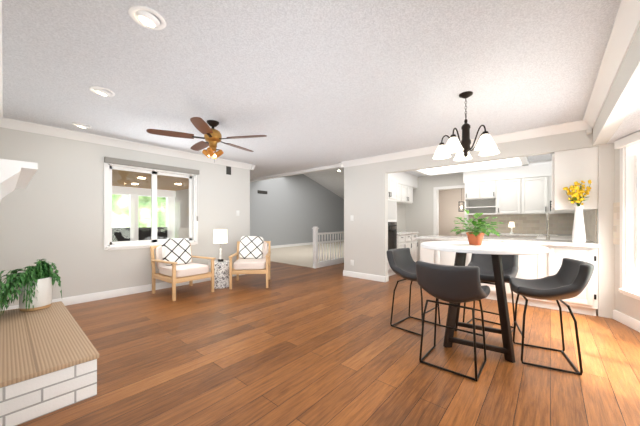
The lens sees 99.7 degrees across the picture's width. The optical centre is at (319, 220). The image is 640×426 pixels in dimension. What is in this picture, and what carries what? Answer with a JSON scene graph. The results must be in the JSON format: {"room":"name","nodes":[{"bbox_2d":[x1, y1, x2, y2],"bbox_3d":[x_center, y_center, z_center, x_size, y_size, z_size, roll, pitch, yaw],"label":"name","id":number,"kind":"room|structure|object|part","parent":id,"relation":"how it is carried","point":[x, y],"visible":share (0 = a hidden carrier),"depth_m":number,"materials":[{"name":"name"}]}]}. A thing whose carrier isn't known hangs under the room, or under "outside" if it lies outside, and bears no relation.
{"room":"living room","nodes":[
{"label":"living room","id":0,"kind":"room"},
{"bbox_2d":[0,159,37,201],"bbox_3d":[-2.462,-0.242,2.130,1.610,0.245,0.235,0,0,41],"label":"mantel shelf","id":1,"kind":"object","parent":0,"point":[14,174],"visible":1,"depth_m":1.69,"materials":[{"name":"white wood"}]},
{"bbox_2d":[0,127,249,306],"bbox_3d":[-2.878,-0.040,4.668,0.140,2.440,3.840,0,0,41],"label":"wall","id":2,"kind":"structure","parent":0,"point":[52,211],"depth_m":3.90,"materials":[{"name":"white paint"}]},
{"bbox_2d":[0,274,243,310],"bbox_3d":[-2.767,1.124,4.678,0.016,0.112,3.660,0,0,40],"label":"baseboard","id":3,"kind":"structure","parent":2,"relation":"attached to","point":[72,300],"depth_m":4.17,"materials":[{"name":"white wood"}]},
{"bbox_2d":[104,157,198,249],"bbox_3d":[-2.837,-0.258,4.659,0.215,1.415,1.430,0,0,41],"label":"window","id":4,"kind":"structure","parent":2,"relation":"in","point":[152,169],"depth_m":4.59,"materials":[{"name":"white"}]},
{"bbox_3d":[-2.885,-0.245,4.700,0.029,1.140,1.200,0,0,40],"label":"glass","id":5,"kind":"part","parent":4,"relation":"part of","materials":[{"name":"clear glass"}]},
{"bbox_2d":[226,166,230,174],"bbox_3d":[-1.919,-1.060,5.676,0.006,0.170,0.110,0,0,41],"label":"air vent","id":6,"kind":"object","parent":2,"relation":"in","point":[228,170],"visible":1,"depth_m":5.67,"materials":[{"name":"grey"}]},
{"bbox_2d":[0,0,639,181],"bbox_3d":[-1.711,-1.208,4.618,9.400,0.105,5.000,0,0,41],"label":"crown molding","id":7,"kind":"structure","parent":2,"relation":"attached to","point":[626,25],"depth_m":3.51,"materials":[{"name":"white wood"}]},
{"bbox_2d":[174,189,188,238],"bbox_3d":[-3.140,-0.040,7.324,3.710,2.440,0.140,0,0,41],"label":"wall","id":8,"kind":"structure","parent":0,"point":[177,206],"depth_m":8.10,"materials":[{"name":"white paint"}]},
{"bbox_2d":[250,174,343,245],"bbox_3d":[-1.325,-1.320,12.415,0.140,5.000,10.240,0,0,41],"label":"wall","id":9,"kind":"structure","parent":0,"point":[293,209],"depth_m":12.43,"materials":[{"name":"grey paint"}]},
{"bbox_2d":[271,239,343,248],"bbox_3d":[-1.252,1.118,12.379,0.016,0.124,10.000,0,0,40],"label":"baseboard","id":10,"kind":"structure","parent":9,"relation":"attached to","point":[311,243],"depth_m":12.70,"materials":[{"name":"white wood"}]},
{"bbox_2d":[270,241,343,267],"bbox_3d":[0.927,1.174,11.471,4.510,0.012,8.550,0,0,41],"label":"floor","id":11,"kind":"structure","parent":0,"point":[299,255],"depth_m":9.41,"materials":[{"name":"beige carpet"}]},
{"bbox_2d":[2,0,620,178],"bbox_3d":[-0.277,-1.320,6.220,9.900,0.120,9.700,0,0,41],"label":"ceiling","id":12,"kind":"structure","parent":0,"point":[305,84],"depth_m":2.26,"materials":[{"name":"white paint"}]},
{"bbox_2d":[72,122,91,127],"bbox_3d":[-3.127,-1.252,3.545,0.200,0.059,0.200,0,0,41],"label":"recessed light","id":13,"kind":"object","parent":12,"relation":"in","point":[78,124],"visible":1,"depth_m":3.51,"materials":[{"name":"white plastic"}]},
{"bbox_2d":[89,86,114,96],"bbox_3d":[-2.114,-1.252,2.621,0.200,0.059,0.200,0,0,41],"label":"recessed light","id":14,"kind":"object","parent":12,"relation":"in","point":[98,90],"visible":0.98,"depth_m":2.59,"materials":[{"name":"white plastic"}]},
{"bbox_2d":[128,5,165,29],"bbox_3d":[-1.068,-1.252,1.675,0.200,0.059,0.200,0,0,41],"label":"recessed light","id":15,"kind":"object","parent":12,"relation":"in","point":[148,20],"visible":1,"depth_m":1.65,"materials":[{"name":"white plastic"}]},
{"bbox_2d":[146,117,266,162],"bbox_3d":[-1.382,-1.005,3.483,1.347,0.510,1.367,0,0,41],"label":"ceiling fan","id":16,"kind":"object","parent":12,"relation":"hanging from","point":[212,137],"visible":1,"depth_m":3.35,"materials":[{"name":"brown wood"}]},
{"bbox_2d":[388,172,417,188],"bbox_3d":[1.786,-1.095,6.780,0.350,0.330,2.630,0,0,40],"label":"soffit","id":17,"kind":"structure","parent":12,"relation":"attached to","point":[403,178],"depth_m":7.02,"materials":[{"name":"white paint"}]},
{"bbox_2d":[458,188,463,211],"bbox_3d":[4.070,-0.765,7.768,0.130,0.990,0.130,0,0,41],"label":"pendant lantern","id":18,"kind":"object","parent":12,"relation":"hanging from","point":[459,207],"visible":0.94,"depth_m":7.76,"materials":[{"name":"black metal"}]},
{"bbox_2d":[433,91,499,160],"bbox_3d":[1.433,-0.945,2.692,0.592,0.630,0.608,0,0,41],"label":"chandelier","id":19,"kind":"object","parent":12,"relation":"hanging from","point":[485,145],"visible":1,"depth_m":2.64,"materials":[{"name":"white glass"}]},
{"bbox_2d":[414,157,528,175],"bbox_3d":[3.043,-1.215,5.719,2.100,0.090,1.650,0,0,41],"label":"ceiling light","id":20,"kind":"object","parent":12,"relation":"attached to","point":[511,162],"visible":0.44,"depth_m":6.06,"materials":[{"name":"white plastic"}]},
{"bbox_2d":[463,160,550,182],"bbox_3d":[4.226,-1.095,6.195,1.620,0.330,0.350,0,0,40],"label":"soffit","id":21,"kind":"structure","parent":12,"relation":"attached to","point":[542,168],"depth_m":5.96,"materials":[{"name":"white paint"}]},
{"bbox_2d":[304,168,343,198],"bbox_3d":[1.287,-2.304,11.131,5.900,2.760,8.800,0,0,41],"label":"ceiling","id":22,"kind":"structure","parent":0,"point":[331,180],"depth_m":13.01,"materials":[{"name":"white paint"}]},
{"bbox_2d":[17,261,639,425],"bbox_3d":[1.711,1.230,7.547,11.200,0.100,14.300,0,0,41],"label":"floor","id":23,"kind":"structure","parent":0,"point":[296,345],"depth_m":2.27,"materials":[{"name":"brown wood"}]},
{"bbox_2d":[0,301,98,425],"bbox_3d":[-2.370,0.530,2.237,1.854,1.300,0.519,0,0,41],"label":"hearth","id":24,"kind":"object","parent":23,"relation":"on","point":[49,356],"visible":0.9,"depth_m":1.77,"materials":[{"name":"beige wood"}]},
{"bbox_2d":[0,259,61,312],"bbox_3d":[-2.929,0.644,2.752,0.581,0.509,0.430,0,0,41],"label":"potted plant","id":25,"kind":"object","parent":24,"relation":"on","point":[33,284],"visible":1,"depth_m":2.69,"materials":[{"name":"green plant"}]},
{"bbox_2d":[150,239,215,300],"bbox_3d":[-2.268,0.735,4.460,0.843,0.890,0.678,0,0,37],"label":"armchair","id":26,"kind":"object","parent":23,"relation":"on","point":[174,262],"visible":1,"depth_m":4.39,"materials":[{"name":"brown wood"}]},
{"bbox_2d":[161,239,191,265],"bbox_3d":[-2.403,0.515,4.537,0.119,0.437,0.437,-20,-14,35],"label":"pillow","id":27,"kind":"object","parent":26,"relation":"on","point":[173,250],"depth_m":4.48,"materials":[{"name":"white fabric"}]},
{"bbox_2d":[214,260,228,288],"bbox_3d":[-1.791,0.955,4.863,0.330,0.450,0.330,0,0,41],"label":"table","id":28,"kind":"object","parent":23,"relation":"on","point":[221,275],"visible":0.69,"depth_m":4.71,"materials":[{"name":"stone"}]},
{"bbox_2d":[213,229,227,261],"bbox_3d":[-1.791,0.442,4.863,0.240,0.574,0.240,0,0,41],"label":"table lamp","id":29,"kind":"object","parent":28,"relation":"on","point":[220,236],"visible":1,"depth_m":4.78,"materials":[{"name":"white fabric"}]},
{"bbox_2d":[229,236,270,288],"bbox_3d":[-1.288,0.735,5.091,0.678,0.890,0.843,0,0,-8],"label":"armchair","id":30,"kind":"object","parent":23,"relation":"on","point":[253,253],"visible":1,"depth_m":5.13,"materials":[{"name":"brown wood"}]},
{"bbox_2d":[239,236,263,259],"bbox_3d":[-1.328,0.515,5.240,0.437,0.437,0.119,3,-16,-7],"label":"pillow","id":31,"kind":"object","parent":30,"relation":"on","point":[251,247],"depth_m":5.18,"materials":[{"name":"white fabric"}]},
{"bbox_2d":[312,227,343,267],"bbox_3d":[0.715,0.660,7.750,0.130,1.040,2.685,0,0,41],"label":"stair railing","id":32,"kind":"object","parent":23,"relation":"on","point":[324,263],"visible":0.56,"depth_m":7.06,"materials":[{"name":"white wood"}]},
{"bbox_2d":[388,177,397,275],"bbox_3d":[1.244,0.126,5.915,0.647,2.108,0.808,0,0,41],"label":"tall cabinet","id":33,"kind":"object","parent":23,"relation":"on","point":[392,208],"visible":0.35,"depth_m":5.83,"materials":[{"name":"white wood"}]},
{"bbox_2d":[397,231,417,261],"bbox_3d":[1.901,0.730,6.684,0.647,0.900,1.205,0,0,41],"label":"base cabinet","id":34,"kind":"object","parent":23,"relation":"on","point":[406,240],"visible":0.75,"depth_m":6.57,"materials":[{"name":"white wood"}]},
{"bbox_2d":[387,248,439,335],"bbox_3d":[1.044,0.754,3.061,0.492,0.850,0.534,0,0,-43],"label":"stool","id":35,"kind":"object","parent":23,"relation":"on","point":[402,263],"visible":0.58,"depth_m":3.06,"materials":[{"name":"black leather"}]},
{"bbox_3d":[1.045,0.499,3.060,0.517,0.342,0.548,0,0,-44],"label":"seat","id":36,"kind":"part","parent":35,"relation":"part of","materials":[{"name":"grey leather"}]},
{"bbox_2d":[420,240,431,262],"bbox_3d":[2.021,0.750,4.858,0.276,0.860,0.628,0,0,41],"label":"base cabinet","id":37,"kind":"object","parent":23,"relation":"on","point":[425,254],"depth_m":4.64,"materials":[{"name":"white wood"}]},
{"bbox_2d":[432,240,455,265],"bbox_3d":[2.304,0.750,4.616,0.470,0.860,0.628,0,0,41],"label":"base cabinet","id":38,"kind":"object","parent":23,"relation":"on","point":[438,257],"depth_m":4.44,"materials":[{"name":"white wood"}]},
{"bbox_2d":[416,261,489,380],"bbox_3d":[1.084,0.754,2.224,0.492,0.850,0.534,0,0,41],"label":"stool","id":39,"kind":"object","parent":23,"relation":"on","point":[454,284],"visible":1,"depth_m":2.06,"materials":[{"name":"black leather"}]},
{"bbox_3d":[1.085,0.499,2.225,0.517,0.342,0.548,0,0,40],"label":"seat","id":40,"kind":"part","parent":39,"relation":"part of","materials":[{"name":"grey leather"}]},
{"bbox_2d":[462,235,493,237],"bbox_3d":[3.778,0.750,6.387,0.630,0.860,0.615,0,0,41],"label":"base cabinet","id":41,"kind":"object","parent":23,"relation":"on","point":[492,236],"depth_m":6.06,"materials":[{"name":"white wood"}]},
{"bbox_2d":[465,253,496,299],"bbox_3d":[2.666,0.750,4.307,0.480,0.860,0.628,0,0,41],"label":"base cabinet","id":42,"kind":"object","parent":23,"relation":"on","point":[492,295],"depth_m":4.07,"materials":[{"name":"white wood"}]},
{"bbox_2d":[421,241,548,362],"bbox_3d":[1.526,0.707,2.603,1.040,0.956,1.040,0,0,33],"label":"dining table","id":43,"kind":"object","parent":23,"relation":"on","point":[495,250],"visible":0.98,"depth_m":2.36,"materials":[{"name":"white wood"}]},
{"bbox_2d":[451,209,504,244],"bbox_3d":[1.507,0.054,2.597,0.451,0.347,0.515,0,0,41],"label":"potted plant","id":44,"kind":"object","parent":43,"relation":"on","point":[475,236],"visible":1,"depth_m":2.54,"materials":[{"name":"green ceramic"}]},
{"bbox_2d":[463,253,517,332],"bbox_3d":[1.897,0.754,3.015,0.534,0.850,0.492,0,0,-44],"label":"stool","id":45,"kind":"object","parent":23,"relation":"on","point":[483,263],"visible":0.46,"depth_m":3.00,"materials":[{"name":"grey metal"}]},
{"bbox_3d":[1.896,0.499,3.014,0.548,0.342,0.517,0,0,-44],"label":"seat","id":46,"kind":"part","parent":45,"relation":"part of","materials":[{"name":"grey leather"}]},
{"bbox_2d":[494,236,521,238],"bbox_3d":[4.216,0.750,6.014,0.520,0.860,0.615,0,0,41],"label":"base cabinet","id":47,"kind":"object","parent":23,"relation":"on","point":[520,237],"depth_m":5.79,"materials":[{"name":"white wood"}]},
{"bbox_2d":[461,232,556,236],"bbox_3d":[4.173,0.295,6.048,1.710,0.047,0.618,0,0,41],"label":"countertop","id":48,"kind":"structure","parent":47,"relation":"on","point":[517,234],"depth_m":5.71,"materials":[{"name":"stone"}]},
{"bbox_2d":[508,222,514,233],"bbox_3d":[4.272,0.149,6.018,0.122,0.260,0.124,0,0,41],"label":"light","id":49,"kind":"object","parent":48,"relation":"on","point":[511,224],"visible":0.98,"depth_m":5.99,"materials":[{"name":"white"}]},
{"bbox_2d":[505,245,543,307],"bbox_3d":[3.031,0.750,3.996,0.480,0.860,0.628,0,0,41],"label":"base cabinet","id":50,"kind":"object","parent":23,"relation":"on","point":[529,266],"depth_m":3.73,"materials":[{"name":"white wood"}]},
{"bbox_2d":[522,236,536,238],"bbox_3d":[4.619,0.750,5.669,0.540,0.860,0.615,0,0,41],"label":"base cabinet","id":51,"kind":"object","parent":23,"relation":"on","point":[523,237],"depth_m":5.58,"materials":[{"name":"white wood"}]},
{"bbox_2d":[509,258,594,374],"bbox_3d":[1.964,0.754,2.310,0.534,0.850,0.492,0,0,28],"label":"stool","id":52,"kind":"object","parent":23,"relation":"on","point":[570,278],"visible":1,"depth_m":2.23,"materials":[{"name":"black leather"}]},
{"bbox_3d":[1.963,0.499,2.311,0.548,0.342,0.517,0,0,28],"label":"seat","id":53,"kind":"part","parent":52,"relation":"part of","materials":[{"name":"grey leather"}]},
{"bbox_2d":[544,245,597,315],"bbox_3d":[3.399,0.750,3.681,0.490,0.860,0.628,0,0,41],"label":"base cabinet","id":54,"kind":"object","parent":23,"relation":"on","point":[549,263],"depth_m":3.42,"materials":[{"name":"white wood"}]},
{"bbox_2d":[415,235,599,247],"bbox_3d":[2.738,0.299,4.230,2.229,0.039,0.750,0,0,41],"label":"countertop","id":55,"kind":"structure","parent":54,"relation":"on","point":[531,241],"depth_m":3.88,"materials":[{"name":"stone"}]},
{"bbox_2d":[542,212,549,239],"bbox_3d":[3.284,0.077,3.932,0.096,0.403,0.239,0,0,41],"label":"faucet","id":56,"kind":"object","parent":55,"relation":"on","point":[547,226],"visible":1,"depth_m":3.86,"materials":[{"name":"silver metal"}]},
{"bbox_2d":[563,180,591,242],"bbox_3d":[3.224,-0.117,3.388,0.271,0.793,0.234,0,0,41],"label":"flower vase","id":57,"kind":"object","parent":55,"relation":"on","point":[578,234],"visible":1,"depth_m":3.37,"materials":[{"name":"white ceramic"}]},
{"bbox_2d":[397,204,405,231],"bbox_3d":[1.597,-0.040,6.967,0.180,2.440,2.870,0,0,41],"label":"wall","id":58,"kind":"structure","parent":0,"point":[401,217],"depth_m":7.67,"materials":[{"name":"white paint"}]},
{"bbox_2d":[397,184,404,203],"bbox_3d":[1.680,-0.704,6.650,0.355,0.448,0.855,0,0,41],"label":"upper cabinet","id":59,"kind":"object","parent":58,"relation":"attached to","point":[401,188],"depth_m":6.82,"materials":[{"name":"white wood"}]},
{"bbox_2d":[405,186,412,203],"bbox_3d":[2.141,-0.704,7.189,0.355,0.448,0.845,0,0,41],"label":"upper cabinet","id":60,"kind":"object","parent":58,"relation":"attached to","point":[405,194],"depth_m":7.20,"materials":[{"name":"white wood"}]},
{"bbox_2d":[439,188,463,236],"bbox_3d":[4.514,-0.040,8.441,2.300,2.440,0.100,0,0,40],"label":"wall","id":61,"kind":"structure","parent":0,"point":[449,199],"depth_m":8.65,"materials":[{"name":"beige paint"}]},
{"bbox_2d":[344,129,597,275],"bbox_3d":[2.022,-0.040,4.638,3.850,2.440,0.120,0,0,41],"label":"wall","id":62,"kind":"structure","parent":0,"point":[366,206],"depth_m":5.29,"materials":[{"name":"white paint"}]},
{"bbox_2d":[343,270,386,281],"bbox_3d":[0.883,1.124,5.522,1.002,0.112,0.016,0,0,40],"label":"baseboard","id":63,"kind":"structure","parent":62,"relation":"attached to","point":[345,273],"depth_m":5.48,"materials":[{"name":"white wood"}]},
{"bbox_2d":[406,172,574,260],"bbox_3d":[3.974,-0.040,6.732,4.100,2.440,0.140,0,0,41],"label":"wall","id":64,"kind":"structure","parent":0,"point":[419,214],"depth_m":7.49,"materials":[{"name":"white paint"}]},
{"bbox_2d":[433,185,467,235],"bbox_3d":[3.470,0.130,7.150,0.850,2.100,0.158,0,0,41],"label":"door frame","id":65,"kind":"structure","parent":64,"relation":"attached to","point":[435,211],"depth_m":7.33,"materials":[{"name":"white wood"}]},
{"bbox_2d":[465,182,476,199],"bbox_3d":[3.778,-0.724,6.571,0.390,0.408,0.356,0,0,41],"label":"upper cabinet","id":66,"kind":"object","parent":64,"relation":"attached to","point":[470,188],"depth_m":6.48,"materials":[{"name":"white wood"}]},
{"bbox_2d":[477,181,492,199],"bbox_3d":[3.974,-0.724,6.404,0.395,0.408,0.356,0,0,41],"label":"upper cabinet","id":67,"kind":"object","parent":64,"relation":"attached to","point":[484,188],"depth_m":6.29,"materials":[{"name":"white wood"}]},
{"bbox_2d":[493,178,520,199],"bbox_3d":[4.270,-0.724,6.151,0.525,0.408,0.356,0,0,41],"label":"upper cabinet","id":68,"kind":"object","parent":64,"relation":"attached to","point":[502,189],"depth_m":6.02,"materials":[{"name":"white wood"}]},
{"bbox_2d":[493,196,520,214],"bbox_3d":[4.289,-0.335,6.135,0.475,0.370,0.356,0,0,41],"label":"upper cabinet","id":69,"kind":"object","parent":64,"relation":"attached to","point":[503,207],"depth_m":5.99,"materials":[{"name":"white wood"}]},
{"bbox_2d":[468,214,574,233],"bbox_3d":[4.494,0.065,6.187,2.039,0.428,0.011,0,0,40],"label":"tile backsplash","id":70,"kind":"structure","parent":64,"relation":"attached to","point":[536,223],"depth_m":6.00,"materials":[{"name":"beige tile"}]},
{"bbox_2d":[521,176,550,195],"bbox_3d":[4.689,-0.724,5.794,0.575,0.408,0.356,0,0,41],"label":"upper cabinet","id":71,"kind":"object","parent":64,"relation":"attached to","point":[531,195],"depth_m":5.68,"materials":[{"name":"white wood"}]},
{"bbox_2d":[521,196,552,213],"bbox_3d":[4.689,-0.335,5.794,0.575,0.370,0.356,0,0,41],"label":"upper cabinet","id":72,"kind":"object","parent":64,"relation":"attached to","point":[529,204],"depth_m":5.69,"materials":[{"name":"white wood"}]},
{"bbox_2d":[596,143,614,318],"bbox_3d":[4.471,-0.040,4.434,0.140,2.440,2.990,0,0,41],"label":"wall","id":73,"kind":"structure","parent":0,"point":[606,249],"depth_m":3.30,"materials":[{"name":"white paint"}]},
{"bbox_2d":[536,235,590,240],"bbox_3d":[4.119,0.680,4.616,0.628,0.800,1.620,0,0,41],"label":"countertop","id":74,"kind":"structure","parent":73,"relation":"attached to","point":[556,237],"depth_m":4.58,"materials":[{"name":"white stone"}]},
{"bbox_2d":[550,146,597,213],"bbox_3d":[3.614,-0.539,3.877,0.436,0.778,0.990,0,0,41],"label":"upper cabinet","id":75,"kind":"object","parent":73,"relation":"attached to","point":[570,168],"depth_m":3.52,"materials":[{"name":"white wood"}]},
{"bbox_2d":[583,209,596,242],"bbox_3d":[4.409,0.065,4.479,0.010,0.428,2.719,0,0,40],"label":"tile backsplash","id":76,"kind":"structure","parent":73,"relation":"attached to","point":[590,217],"depth_m":3.81,"materials":[{"name":"beige tile"}]},
{"bbox_2d":[593,26,639,145],"bbox_3d":[1.805,-1.100,1.405,0.120,0.320,5.080,0,0,41],"label":"wall","id":77,"kind":"structure","parent":0,"point":[622,98],"depth_m":2.15,"materials":[{"name":"white paint"}]},
{"bbox_2d":[607,99,639,143],"bbox_3d":[2.498,-1.000,1.023,1.430,0.120,5.400,0,0,41],"label":"ceiling","id":78,"kind":"structure","parent":0,"point":[629,125],"depth_m":2.66,"materials":[{"name":"white paint"}]},
{"bbox_2d":[615,149,639,320],"bbox_3d":[3.034,-0.220,1.692,0.140,2.800,3.860,0,0,21],"label":"wall","id":79,"kind":"structure","parent":0,"point":[627,305],"depth_m":3.17,"materials":[{"name":"white paint"}]},
{"bbox_2d":[613,202,619,244],"bbox_3d":[3.547,0.029,3.260,0.011,0.499,0.245,0,0,21],"label":"tile backsplash","id":80,"kind":"structure","parent":79,"relation":"attached to","point":[616,222],"depth_m":3.21,"materials":[{"name":"beige tile"}]},
{"bbox_2d":[613,310,639,331],"bbox_3d":[2.954,1.124,1.702,0.016,0.112,3.820,0,0,21],"label":"baseboard","id":81,"kind":"structure","parent":79,"relation":"attached to","point":[628,321],"depth_m":3.04,"materials":[{"name":"white wood"}]},
{"bbox_2d":[614,131,639,299],"bbox_3d":[3.111,-0.045,1.995,0.210,1.770,2.420,0,0,21],"label":"window","id":82,"kind":"structure","parent":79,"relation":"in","point":[628,146],"depth_m":3.06,"materials":[{"name":"white"}]},
{"bbox_3d":[3.168,-0.040,1.973,0.029,1.510,2.190,0,0,21],"label":"glass","id":83,"kind":"part","parent":82,"relation":"part of","materials":[{"name":"clear glass"}]},
{"label":"outside","id":84,"kind":"structure","parent":0,"visible":0},
{"bbox_2d":[112,194,165,227],"bbox_3d":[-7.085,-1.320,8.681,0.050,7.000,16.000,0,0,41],"label":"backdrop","id":85,"kind":"structure","parent":84,"point":[123,209],"depth_m":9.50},
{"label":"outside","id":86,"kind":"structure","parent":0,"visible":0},
{"bbox_2d":[112,169,188,241],"bbox_3d":[-4.858,0.130,5.398,3.800,2.340,4.900,0,0,41],"label":"porch","id":87,"kind":"object","parent":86,"point":[134,200],"depth_m":7.41,"materials":[{"name":"beige"}]}
]}

